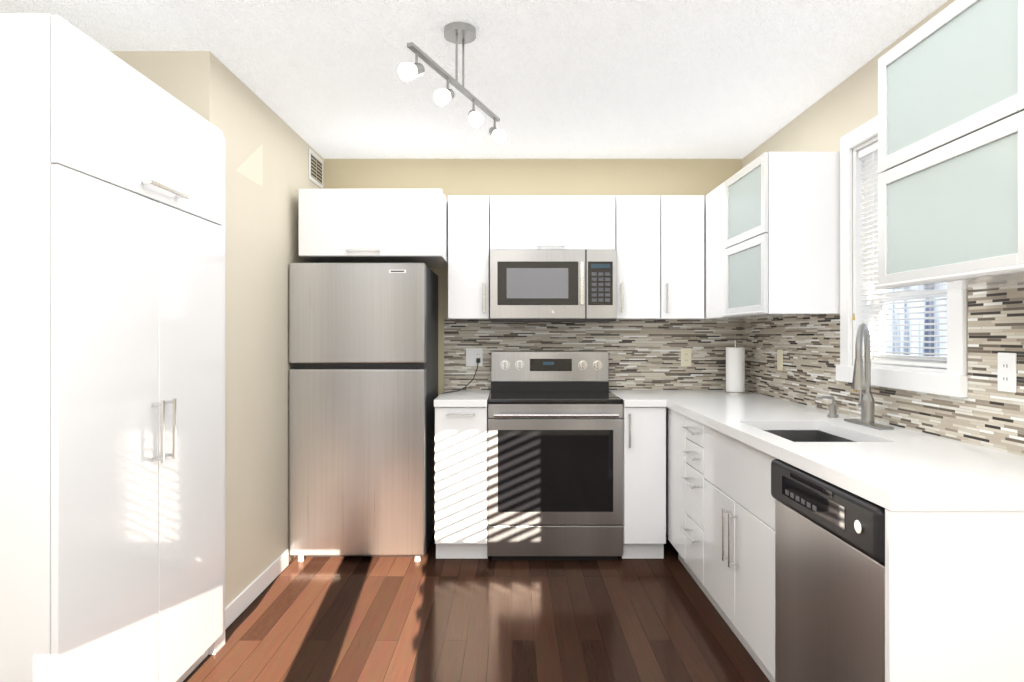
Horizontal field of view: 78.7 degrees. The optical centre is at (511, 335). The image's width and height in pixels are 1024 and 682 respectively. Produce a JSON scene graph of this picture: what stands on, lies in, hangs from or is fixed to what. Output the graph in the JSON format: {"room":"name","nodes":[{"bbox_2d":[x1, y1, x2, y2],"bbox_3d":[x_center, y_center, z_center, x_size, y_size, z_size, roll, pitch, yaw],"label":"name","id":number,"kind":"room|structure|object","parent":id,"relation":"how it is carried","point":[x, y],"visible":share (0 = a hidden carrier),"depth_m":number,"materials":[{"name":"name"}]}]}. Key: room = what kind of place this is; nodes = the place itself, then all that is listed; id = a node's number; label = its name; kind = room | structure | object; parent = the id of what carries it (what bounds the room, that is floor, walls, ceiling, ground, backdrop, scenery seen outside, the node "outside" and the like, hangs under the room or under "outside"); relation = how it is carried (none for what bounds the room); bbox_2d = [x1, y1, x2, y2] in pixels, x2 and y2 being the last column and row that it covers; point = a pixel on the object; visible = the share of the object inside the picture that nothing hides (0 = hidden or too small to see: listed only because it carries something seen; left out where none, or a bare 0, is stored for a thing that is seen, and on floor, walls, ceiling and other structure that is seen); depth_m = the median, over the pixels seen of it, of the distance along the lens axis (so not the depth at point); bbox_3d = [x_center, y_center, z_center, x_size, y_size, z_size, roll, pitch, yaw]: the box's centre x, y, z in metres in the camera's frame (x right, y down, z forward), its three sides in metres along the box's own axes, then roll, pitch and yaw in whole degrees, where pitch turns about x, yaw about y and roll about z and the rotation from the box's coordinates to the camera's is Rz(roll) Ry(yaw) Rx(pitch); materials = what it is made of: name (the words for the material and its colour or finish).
{"room":"kitchen","nodes":[
{"label":"kitchen","id":0,"kind":"room"},
{"bbox_2d":[110,51,323,606],"bbox_3d":[-1.675,0.047,1.575,0.850,2.450,5.150,0,0,0],"label":"wall","id":1,"kind":"structure","parent":0,"point":[261,238],"depth_m":3.01,"materials":[{"name":"paint"}]},
{"bbox_2d":[236,144,262,186],"bbox_3d":[-1.249,-0.854,2.973,0.001,0.218,0.305,0,0,0],"label":"wall","id":2,"kind":"structure","parent":1,"relation":"attached to","point":[251,167],"depth_m":3.03,"materials":[{"name":"beige paint"}]},
{"bbox_2d":[225,549,288,629],"bbox_3d":[-1.244,1.227,3.021,0.012,0.090,0.878,0,0,0],"label":"baseboard","id":3,"kind":"structure","parent":1,"relation":"attached to","point":[240,603],"depth_m":3.01,"materials":[{"name":"white wood"}]},
{"bbox_2d":[309,148,322,188],"bbox_3d":[-1.244,-1.058,3.965,0.012,0.190,0.270,0,0,0],"label":"air vent","id":4,"kind":"object","parent":1,"relation":"in","point":[315,169],"visible":0.94,"depth_m":3.94,"materials":[{"name":"white metal"}]},
{"bbox_2d":[0,0,947,158],"bbox_3d":[-0.210,-1.208,1.575,3.780,0.060,5.450,0,0,0],"label":"ceiling","id":5,"kind":"structure","parent":0,"point":[642,79],"depth_m":2.68,"materials":[{"name":"white paint"}]},
{"bbox_2d":[398,22,506,143],"bbox_3d":[-0.199,-1.003,2.392,0.352,0.348,0.744,0,0,0],"label":"track light","id":6,"kind":"object","parent":5,"relation":"attached to","point":[457,33],"depth_m":2.36,"materials":[{"name":"grey metal"}]},
{"bbox_2d":[183,531,769,681],"bbox_3d":[-0.210,1.302,1.575,3.780,0.060,5.450,0,0,0],"label":"floor","id":7,"kind":"structure","parent":0,"point":[428,617],"depth_m":2.73,"materials":[{"name":"brown wood"}]},
{"bbox_2d":[0,13,224,681],"bbox_3d":[-1.433,0.227,2.079,0.634,2.090,0.999,0,0,0],"label":"pantry","id":8,"kind":"object","parent":7,"relation":"on","point":[112,367],"visible":1,"depth_m":1.77,"materials":[{"name":"white wood"}]},
{"bbox_2d":[289,263,437,561],"bbox_3d":[-0.864,0.432,3.799,0.759,1.680,0.662,0,0,0],"label":"fridge","id":9,"kind":"object","parent":7,"relation":"on","point":[363,371],"visible":1,"depth_m":3.47,"materials":[{"name":"grey metal"}]},
{"bbox_2d":[435,406,488,558],"bbox_3d":[-0.287,0.836,3.802,0.295,0.873,0.676,0,0,0],"label":"base cabinet","id":10,"kind":"object","parent":7,"relation":"on","point":[461,482],"visible":0.96,"depth_m":3.50,"materials":[{"name":"white"}]},
{"bbox_2d":[434,390,490,406],"bbox_3d":[-0.288,0.377,3.811,0.298,0.040,0.661,0,0,0],"label":"countertop","id":11,"kind":"structure","parent":10,"relation":"on","point":[462,398],"depth_m":3.54,"materials":[{"name":"white stone"}]},
{"bbox_2d":[488,351,622,559],"bbox_3d":[0.244,0.687,3.777,0.758,1.170,0.686,0,0,0],"label":"range","id":12,"kind":"object","parent":7,"relation":"on","point":[555,455],"visible":0.98,"depth_m":3.50,"materials":[{"name":"silver metal"}]},
{"bbox_2d":[621,406,665,558],"bbox_3d":[0.747,0.836,3.802,0.238,0.873,0.676,0,0,0],"label":"base cabinet","id":13,"kind":"object","parent":7,"relation":"on","point":[644,483],"visible":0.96,"depth_m":3.50,"materials":[{"name":"white"}]},
{"bbox_2d":[609,390,629,406],"bbox_3d":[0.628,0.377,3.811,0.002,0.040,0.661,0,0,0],"label":"countertop","id":14,"kind":"structure","parent":13,"relation":"on","point":[626,401],"depth_m":3.67,"materials":[{"name":"white stone"}]},
{"bbox_2d":[666,407,777,681],"bbox_3d":[1.182,0.836,3.102,0.676,0.873,2.072,0,0,0],"label":"base cabinet","id":15,"kind":"object","parent":7,"relation":"on","point":[720,516],"visible":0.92,"depth_m":2.55,"materials":[{"name":"white"}]},
{"bbox_2d":[638,390,1023,510],"bbox_3d":[1.187,0.377,2.780,0.668,0.040,2.723,0,0,0],"label":"countertop","id":16,"kind":"structure","parent":15,"relation":"on","point":[744,418],"depth_m":2.00,"materials":[{"name":"white stone"}]},
{"bbox_2d":[723,340,746,394],"bbox_3d":[1.385,0.191,3.870,0.140,0.332,0.140,0,0,0],"label":"paper towel","id":17,"kind":"object","parent":16,"relation":"on","point":[735,369],"visible":1,"depth_m":3.82,"materials":[{"name":"white paper"}]},
{"bbox_2d":[764,430,854,441],"bbox_3d":[1.120,0.499,2.365,0.352,0.201,0.542,0,0,0],"label":"sink","id":18,"kind":"object","parent":16,"relation":"in","point":[806,436],"depth_m":2.63,"materials":[{"name":"silver metal"}]},
{"bbox_2d":[813,396,838,417],"bbox_3d":[1.378,0.310,2.740,0.108,0.094,0.044,0,0,0],"label":"soap dispenser","id":19,"kind":"object","parent":16,"relation":"on","point":[833,410],"visible":1,"depth_m":2.73,"materials":[{"name":"grey metal"}]},
{"bbox_2d":[844,323,893,429],"bbox_3d":[1.371,0.154,2.477,0.173,0.406,0.296,0,0,0],"label":"faucet","id":20,"kind":"object","parent":16,"relation":"on","point":[861,381],"visible":1,"depth_m":2.48,"materials":[{"name":"grey metal"}]},
{"bbox_2d":[771,459,884,681],"bbox_3d":[1.178,0.837,1.758,0.664,0.871,0.611,0,0,0],"label":"dishwasher","id":21,"kind":"object","parent":7,"relation":"on","point":[829,582],"visible":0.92,"depth_m":1.72,"materials":[{"name":"grey metal"}]},
{"bbox_2d":[885,508,1023,681],"bbox_3d":[1.192,0.836,1.438,0.655,0.873,0.021,0,0,0],"label":"cabinet end panel","id":22,"kind":"object","parent":7,"relation":"on","point":[954,596],"visible":1,"depth_m":1.43,"materials":[{"name":"white wood"}]},
{"bbox_2d":[324,159,741,395],"bbox_3d":[-0.210,0.047,4.210,3.780,2.450,0.120,0,0,0],"label":"wall","id":23,"kind":"structure","parent":0,"point":[616,177],"depth_m":4.15,"materials":[{"name":"paint"}]},
{"bbox_2d":[299,189,447,267],"bbox_3d":[-0.797,-0.638,3.806,0.806,0.380,0.684,0,0,0],"label":"upper cabinet","id":24,"kind":"object","parent":23,"relation":"attached to","point":[373,225],"visible":0.94,"depth_m":3.50,"materials":[{"name":"white wood"}]},
{"bbox_2d":[448,195,489,319],"bbox_3d":[-0.265,-0.478,3.946,0.251,0.750,0.404,0,0,0],"label":"upper cabinet","id":25,"kind":"object","parent":23,"relation":"attached to","point":[468,257],"visible":0.92,"depth_m":3.78,"materials":[{"name":"white wood"}]},
{"bbox_2d":[490,195,614,249],"bbox_3d":[0.246,-0.686,3.946,0.763,0.333,0.404,0,0,0],"label":"upper cabinet","id":26,"kind":"object","parent":23,"relation":"attached to","point":[552,222],"visible":0.83,"depth_m":3.78,"materials":[{"name":"white wood"}]},
{"bbox_2d":[490,250,616,321],"bbox_3d":[0.247,-0.301,3.925,0.758,0.426,0.445,0,0,0],"label":"microwave","id":27,"kind":"object","parent":26,"relation":"attached to","point":[553,285],"visible":1,"depth_m":3.71,"materials":[{"name":"grey metal"}]},
{"bbox_2d":[444,319,739,389],"bbox_3d":[0.525,0.121,4.146,1.950,0.470,0.008,0,0,0],"label":"backsplash","id":28,"kind":"structure","parent":23,"relation":"attached to","point":[644,354],"depth_m":4.14,"materials":[{"name":"tile"}]},
{"bbox_2d":[442,348,482,393],"bbox_3d":[-0.313,0.218,3.976,0.235,0.272,0.330,0,0,0],"label":"outlet","id":29,"kind":"object","parent":28,"relation":"attached to","point":[474,356],"visible":1,"depth_m":4.14,"materials":[{"name":"white plastic"}]},
{"bbox_2d":[681,348,690,365],"bbox_3d":[1.155,0.142,4.138,0.070,0.120,0.008,0,0,0],"label":"outlet","id":30,"kind":"object","parent":28,"relation":"attached to","point":[685,356],"visible":1,"depth_m":4.14,"materials":[{"name":"beige plastic"}]},
{"bbox_2d":[615,195,659,319],"bbox_3d":[0.765,-0.478,3.946,0.267,0.750,0.404,0,0,0],"label":"upper cabinet","id":31,"kind":"object","parent":23,"relation":"attached to","point":[637,232],"visible":0.94,"depth_m":3.78,"materials":[{"name":"white wood"}]},
{"bbox_2d":[655,195,703,319],"bbox_3d":[1.036,-0.478,3.946,0.265,0.750,0.404,0,0,0],"label":"upper cabinet","id":32,"kind":"object","parent":23,"relation":"attached to","point":[681,257],"visible":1,"depth_m":3.78,"materials":[{"name":"white wood"}]},
{"bbox_2d":[742,0,1017,454],"bbox_3d":[1.590,0.047,1.575,0.120,2.450,5.390,0,0,0],"label":"wall","id":33,"kind":"structure","parent":0,"point":[828,120],"depth_m":2.93,"materials":[{"name":"paint"}]},
{"bbox_2d":[740,286,1023,455],"bbox_3d":[1.526,0.100,2.725,0.008,0.515,2.850,0,0,0],"label":"backsplash","id":34,"kind":"structure","parent":33,"relation":"attached to","point":[989,417],"depth_m":2.32,"materials":[{"name":"tile"}]},
{"bbox_2d":[777,349,782,370],"bbox_3d":[1.517,0.137,3.535,0.009,0.120,0.070,0,0,0],"label":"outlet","id":35,"kind":"object","parent":34,"relation":"attached to","point":[779,359],"visible":1,"depth_m":3.53,"materials":[{"name":"beige plastic"}]},
{"bbox_2d":[998,353,1016,392],"bbox_3d":[1.518,0.112,1.915,0.008,0.120,0.070,0,0,0],"label":"electrical outlet","id":36,"kind":"object","parent":34,"relation":"attached to","point":[1007,372],"visible":1,"depth_m":1.91,"materials":[{"name":"white plastic"}]},
{"bbox_2d":[836,115,967,397],"bbox_3d":[1.573,-0.353,2.485,0.155,1.120,0.800,0,0,0],"label":"kitchen window","id":37,"kind":"structure","parent":33,"relation":"in","point":[951,379],"depth_m":2.73,"materials":[{"name":"white"}]},
{"bbox_2d":[852,141,946,391],"bbox_3d":[1.531,-0.291,2.485,0.108,1.066,0.598,0,0,0],"label":"window blind","id":38,"kind":"object","parent":37,"relation":"attached to","point":[868,155],"visible":0.31,"depth_m":2.68,"materials":[{"name":"white plastic"}]},
{"bbox_2d":[874,0,1023,289],"bbox_3d":[1.343,-0.518,1.700,0.370,0.740,0.600,0,0,0],"label":"upper cabinet","id":39,"kind":"object","parent":33,"relation":"attached to","point":[951,145],"visible":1,"depth_m":1.66,"materials":[{"name":"white"}]},
{"label":"outside","id":40,"kind":"structure","parent":0,"visible":0},
{"bbox_2d":[886,290,946,356],"bbox_3d":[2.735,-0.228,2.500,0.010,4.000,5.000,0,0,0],"label":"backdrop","id":41,"kind":"structure","parent":40,"point":[917,350],"depth_m":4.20,"materials":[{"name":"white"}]}
]}

